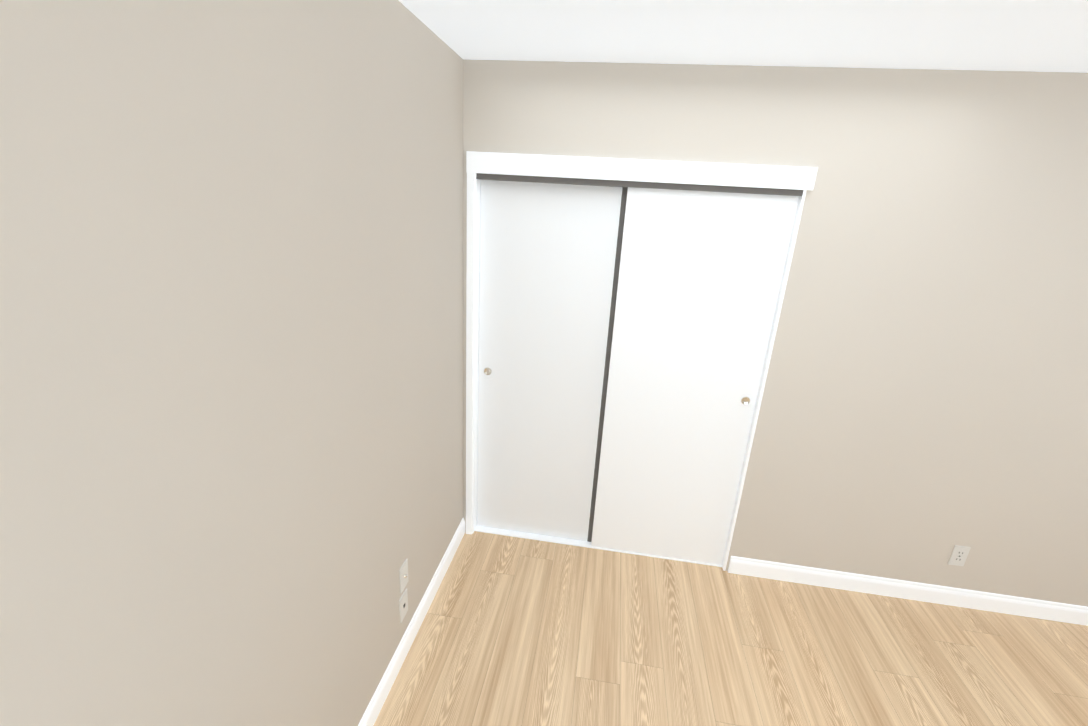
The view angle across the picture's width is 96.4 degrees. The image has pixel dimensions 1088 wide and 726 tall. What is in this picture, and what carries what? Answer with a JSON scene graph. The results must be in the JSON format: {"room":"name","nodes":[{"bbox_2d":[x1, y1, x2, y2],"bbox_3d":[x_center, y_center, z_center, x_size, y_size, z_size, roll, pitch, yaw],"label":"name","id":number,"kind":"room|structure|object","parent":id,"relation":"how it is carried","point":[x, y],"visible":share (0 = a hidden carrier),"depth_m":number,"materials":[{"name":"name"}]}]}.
{"room":"empty bedroom","nodes":[
{"label":"empty bedroom","id":0,"kind":"room"},
{"bbox_2d":[0,0,462,725],"bbox_3d":[-0.656,0.218,1.342,0.120,2.440,4.290,6,19,7],"label":"wall","id":1,"kind":"structure","parent":0,"point":[230,362],"depth_m":0.94,"materials":[{"name":"paint"}]},
{"bbox_2d":[399,588,407,622],"bbox_3d":[-0.584,1.011,2.028,0.006,0.115,0.070,6,19,7],"label":"outlet","id":2,"kind":"object","parent":1,"relation":"attached to","point":[403,605],"visible":1,"depth_m":2.02,"materials":[{"name":"white plastic"}]},
{"bbox_2d":[399,558,408,592],"bbox_3d":[-0.570,0.874,1.996,0.015,0.115,0.070,6,19,7],"label":"outlet","id":3,"kind":"object","parent":1,"relation":"attached to","point":[403,574],"visible":1,"depth_m":1.99,"materials":[{"name":"white plastic"}]},
{"bbox_2d":[358,518,464,725],"bbox_3d":[-0.710,1.449,1.345,0.013,0.104,3.220,6,19,7],"label":"baseboard","id":4,"kind":"structure","parent":1,"relation":"attached to","point":[383,689],"depth_m":2.11,"materials":[{"name":"white wood"}]},
{"bbox_2d":[474,531,721,567],"bbox_3d":[0.261,0.979,3.187,1.620,0.080,0.780,6,19,7],"label":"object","id":5,"kind":"structure","parent":0,"point":[597,549],"depth_m":2.80,"materials":[{"name":"white metal"}]},
{"bbox_2d":[373,532,1087,725],"bbox_3d":[1.662,1.794,1.012,5.090,0.080,3.390,6,19,7],"label":"floor","id":6,"kind":"structure","parent":0,"point":[513,631],"depth_m":2.19,"materials":[{"name":"brown wood"}]},
{"bbox_2d":[399,0,1087,72],"bbox_3d":[1.805,-0.596,0.257,5.090,0.060,3.490,6,19,7],"label":"ceiling","id":7,"kind":"structure","parent":0,"point":[1025,35],"depth_m":1.58,"materials":[{"name":"white paint"}]},
{"bbox_2d":[463,59,1087,606],"bbox_3d":[1.990,0.067,2.239,4.850,2.440,0.120,6,19,7],"label":"wall","id":8,"kind":"structure","parent":0,"point":[923,411],"depth_m":2.12,"materials":[{"name":"paint"}]},
{"bbox_2d":[477,180,627,541],"bbox_3d":[0.011,0.082,2.582,0.731,1.962,0.036,6,19,7],"label":"slider","id":9,"kind":"object","parent":8,"relation":"attached to","point":[550,255],"visible":0.98,"depth_m":2.52,"materials":[{"name":"white wood"}]},
{"bbox_2d":[466,151,817,570],"bbox_3d":[0.345,0.079,2.496,1.500,2.075,0.136,6,19,7],"label":"trim","id":10,"kind":"structure","parent":8,"relation":"attached to","point":[799,181],"depth_m":2.18,"materials":[{"name":"white wood"}]},
{"bbox_2d":[591,187,798,564],"bbox_3d":[0.687,0.161,2.460,0.731,1.962,0.036,6,19,7],"label":"slider","id":11,"kind":"object","parent":8,"relation":"attached to","point":[700,279],"visible":0.98,"depth_m":2.39,"materials":[{"name":"white wood"}]},
{"bbox_2d":[728,556,1087,625],"bbox_3d":[1.978,1.198,2.542,1.951,0.104,0.013,6,19,7],"label":"baseboard","id":12,"kind":"structure","parent":8,"relation":"attached to","point":[995,602],"depth_m":2.54,"materials":[{"name":"white wood"}]},
{"bbox_2d":[948,545,970,565],"bbox_3d":[2.094,0.973,2.453,0.070,0.115,0.007,6,19,7],"label":"outlet","id":13,"kind":"object","parent":8,"relation":"attached to","point":[959,555],"visible":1,"depth_m":2.45,"materials":[{"name":"white plastic"}]}
]}

